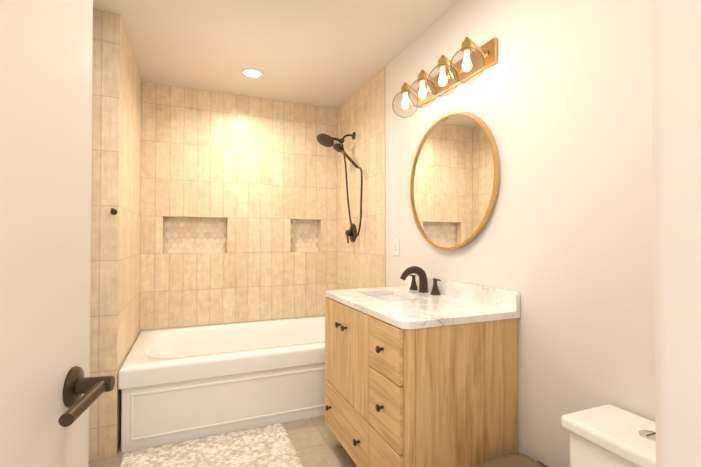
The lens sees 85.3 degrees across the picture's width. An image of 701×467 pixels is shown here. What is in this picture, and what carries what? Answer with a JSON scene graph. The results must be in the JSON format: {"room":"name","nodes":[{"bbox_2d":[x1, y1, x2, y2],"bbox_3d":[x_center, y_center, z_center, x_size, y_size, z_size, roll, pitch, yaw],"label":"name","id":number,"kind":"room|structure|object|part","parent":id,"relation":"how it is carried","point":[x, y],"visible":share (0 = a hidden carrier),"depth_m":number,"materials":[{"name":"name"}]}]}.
{"room":"bathroom","nodes":[
{"label":"bathroom","id":0,"kind":"room"},
{"bbox_2d":[88,9,93,461],"bbox_3d":[-1.068,-0.015,1.073,0.180,2.350,3.767,0,-1,-23],"label":"wall","id":1,"kind":"structure","parent":0,"point":[91,221],"depth_m":1.97,"materials":[{"name":"white paint"}]},
{"bbox_2d":[89,10,140,459],"bbox_3d":[-1.475,0.004,2.437,0.122,2.350,0.937,0,-1,-23],"label":"wall tile","id":2,"kind":"structure","parent":1,"relation":"attached to","point":[115,239],"depth_m":2.02,"materials":[{"name":"beige tile"}]},
{"bbox_2d":[110,208,116,214],"bbox_3d":[-1.249,-0.116,1.999,0.032,0.033,0.047,0,-1,-23],"label":"hook","id":3,"kind":"object","parent":2,"relation":"attached to","point":[113,211],"visible":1,"depth_m":2.01,"materials":[{"name":"brown metal"}]},
{"bbox_2d":[88,415,356,466],"bbox_3d":[-0.238,1.216,1.522,2.072,0.100,3.987,0,-1,-23],"label":"floor","id":4,"kind":"structure","parent":0,"point":[313,441],"depth_m":2.09,"materials":[{"name":"tile"}]},
{"bbox_2d":[120,423,302,466],"bbox_3d":[-0.705,1.156,1.923,0.855,0.030,0.552,0,-1,-23],"label":"rug","id":5,"kind":"object","parent":4,"relation":"on","point":[269,446],"visible":1,"depth_m":2.00,"materials":[{"name":"beige fabric"}]},
{"bbox_2d":[118,316,324,452],"bbox_3d":[-0.680,0.959,2.754,1.594,0.450,0.934,0,-1,-23],"label":"bathtub","id":6,"kind":"object","parent":4,"relation":"on","point":[176,385],"visible":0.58,"depth_m":2.29,"materials":[{"name":"white ceramic"}]},
{"bbox_2d":[325,266,519,466],"bbox_3d":[0.257,0.673,1.842,0.572,0.997,0.884,0,-1,-23],"label":"bathroom vanity","id":7,"kind":"object","parent":4,"relation":"on","point":[421,368],"visible":1,"depth_m":1.50,"materials":[{"name":"brown wood"}]},
{"bbox_3d":[-0.082,0.581,2.007,0.016,0.450,0.284,0,-1,-23],"label":"door","id":8,"kind":"part","parent":7,"relation":"part of","materials":[{"name":"brown wood"}]},
{"bbox_3d":[-0.026,0.930,1.869,0.016,0.242,0.572,0,-1,-23],"label":"drawer wide","id":9,"kind":"part","parent":7,"relation":"part of","materials":[{"name":"brown wood"}]},
{"bbox_3d":[0.029,0.577,1.741,0.016,0.450,0.283,0,-1,-23],"label":"door","id":10,"kind":"part","parent":7,"relation":"part of","materials":[{"name":"brown wood"}]},
{"bbox_3d":[0.135,0.925,1.484,0.016,0.242,0.254,0,-1,-23],"label":"drawer","id":11,"kind":"part","parent":7,"relation":"part of","materials":[{"name":"brown wood"}]},
{"bbox_3d":[0.135,0.451,1.491,0.016,0.206,0.254,0,-1,-23],"label":"drawer","id":12,"kind":"part","parent":7,"relation":"part of","materials":[{"name":"brown wood"}]},
{"bbox_3d":[0.135,0.678,1.488,0.016,0.240,0.254,0,-1,-23],"label":"drawer","id":13,"kind":"part","parent":7,"relation":"part of","materials":[{"name":"brown wood"}]},
{"bbox_2d":[325,286,519,329],"bbox_3d":[0.270,0.334,1.852,0.544,0.030,0.884,0,-1,-23],"label":"countertop","id":14,"kind":"structure","parent":7,"relation":"on","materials":[{"name":"stone"}]},
{"bbox_2d":[370,294,411,301],"bbox_3d":[0.211,0.409,1.989,0.248,0.118,0.398,0,-1,-23],"label":"sink","id":15,"kind":"object","parent":14,"relation":"in","point":[385,297],"depth_m":2.18,"materials":[{"name":"white ceramic"}]},
{"bbox_2d":[400,266,440,294],"bbox_3d":[0.347,0.250,2.070,0.174,0.145,0.312,0,-1,-23],"label":"faucet","id":16,"kind":"object","parent":14,"relation":"on","point":[421,284],"depth_m":2.07,"materials":[{"name":"brown metal"}]},
{"bbox_2d":[482,453,547,466],"bbox_3d":[0.593,0.994,1.306,0.255,0.339,0.240,0,-1,-23],"label":"trash can","id":17,"kind":"object","parent":4,"relation":"on","point":[515,460],"visible":1,"depth_m":1.38,"materials":[{"name":"brown"}]},
{"bbox_2d":[561,404,655,466],"bbox_3d":[0.558,0.842,0.886,0.731,0.631,0.390,0,-1,-23],"label":"toilet","id":18,"kind":"object","parent":4,"relation":"on","point":[607,435],"visible":0.83,"depth_m":1.04,"materials":[{"name":"white ceramic"}]},
{"bbox_2d":[139,81,336,332],"bbox_3d":[-0.964,0.016,3.277,2.070,2.350,0.220,0,-1,-23],"label":"wall tile","id":19,"kind":"structure","parent":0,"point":[259,174],"depth_m":3.17,"materials":[{"name":"beige tile"}]},
{"bbox_2d":[163,217,317,252],"bbox_3d":[-0.895,0.016,3.282,1.293,0.316,0.004,0,-1,-23],"label":"wall niche","id":20,"kind":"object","parent":19,"relation":"attached to","point":[192,235],"depth_m":3.15,"materials":[{"name":"beige tile"}]},
{"bbox_2d":[93,0,458,108],"bbox_3d":[-0.238,-1.233,1.557,2.072,0.100,3.987,0,-1,-23],"label":"ceiling","id":21,"kind":"structure","parent":0,"point":[335,54],"depth_m":2.32,"materials":[{"name":"beige paint"}]},
{"bbox_2d":[241,68,263,78],"bbox_3d":[-0.714,-1.163,2.768,0.164,0.006,0.164,0,-1,-23],"label":"recessed light","id":22,"kind":"object","parent":21,"relation":"in","point":[252,73],"visible":1,"depth_m":2.77,"materials":[{"name":"white plastic"}]},
{"bbox_2d":[386,0,654,466],"bbox_3d":[0.864,-0.011,1.371,0.170,2.350,2.825,0,-1,-23],"label":"wall","id":23,"kind":"structure","parent":0,"point":[556,98],"depth_m":1.40,"materials":[{"name":"white paint"}]},
{"bbox_2d":[337,68,383,289],"bbox_3d":[0.137,0.014,3.108,0.170,2.350,0.942,0,-1,-23],"label":"wall tiles","id":24,"kind":"structure","parent":23,"relation":"attached to","point":[360,259],"depth_m":2.98,"materials":[{"name":"beige tile"}]},
{"bbox_2d":[317,132,362,242],"bbox_3d":[-0.089,-0.382,3.016,0.321,0.925,0.354,0,-1,-23],"label":"shower","id":25,"kind":"object","parent":24,"relation":"attached to","point":[326,140],"visible":1,"depth_m":3.06,"materials":[{"name":"brown metal"}]},
{"bbox_2d":[384,66,385,286],"bbox_3d":[0.239,0.007,2.634,0.007,2.350,0.012,0,-1,-23],"label":"trim","id":26,"kind":"structure","parent":23,"relation":"attached to","point":[384,176],"depth_m":2.64,"materials":[{"name":"beige tile"}]},
{"bbox_2d":[393,238,398,255],"bbox_3d":[0.298,0.087,2.489,0.008,0.116,0.072,0,-1,-23],"label":"electrical outlet","id":27,"kind":"object","parent":23,"relation":"attached to","point":[395,246],"visible":1,"depth_m":2.48,"materials":[{"name":"white plastic"}]},
{"bbox_2d":[392,37,496,117],"bbox_3d":[0.435,-0.759,1.919,0.203,0.199,0.670,0,-1,-23],"label":"sconce","id":28,"kind":"object","parent":23,"relation":"attached to","point":[472,63],"visible":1,"depth_m":1.82,"materials":[{"name":"gold metal"}]},
{"bbox_2d":[410,111,499,249],"bbox_3d":[0.505,-0.267,1.975,0.026,0.704,0.704,0,-1,-23],"label":"mirror","id":29,"kind":"object","parent":23,"relation":"attached to","point":[454,180],"visible":1,"depth_m":1.92,"materials":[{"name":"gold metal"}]},
{"bbox_2d":[404,274,519,310],"bbox_3d":[0.511,0.282,1.953,0.021,0.076,0.884,0,-1,-23],"label":"backsplash","id":30,"kind":"structure","parent":23,"relation":"attached to","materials":[{"name":"stone"}]},
{"bbox_2d":[651,0,700,466],"bbox_3d":[0.845,-0.027,0.249,0.732,2.350,0.770,0,-1,-23],"label":"wall","id":31,"kind":"structure","parent":0,"point":[676,80],"depth_m":0.43,"materials":[{"name":"white paint"}]},
{"bbox_3d":[0.048,-0.031,-0.079,0.990,2.350,0.120,0,-1,-23],"label":"wall","id":32,"kind":"structure","parent":0,"visible":0},
{"bbox_2d":[0,0,114,466],"bbox_3d":[-0.361,0.108,0.297,0.203,2.058,0.796,0,-1,-23],"label":"door","id":33,"kind":"structure","parent":32,"relation":"in","point":[51,391],"depth_m":0.53,"materials":[{"name":"beige paint"}]},
{"bbox_3d":[-0.403,0.246,0.574,0.064,0.063,0.165,0,-1,-23],"label":"handle","id":34,"kind":"part","parent":33,"relation":"part of","materials":[{"name":"brown metal"}]}
]}

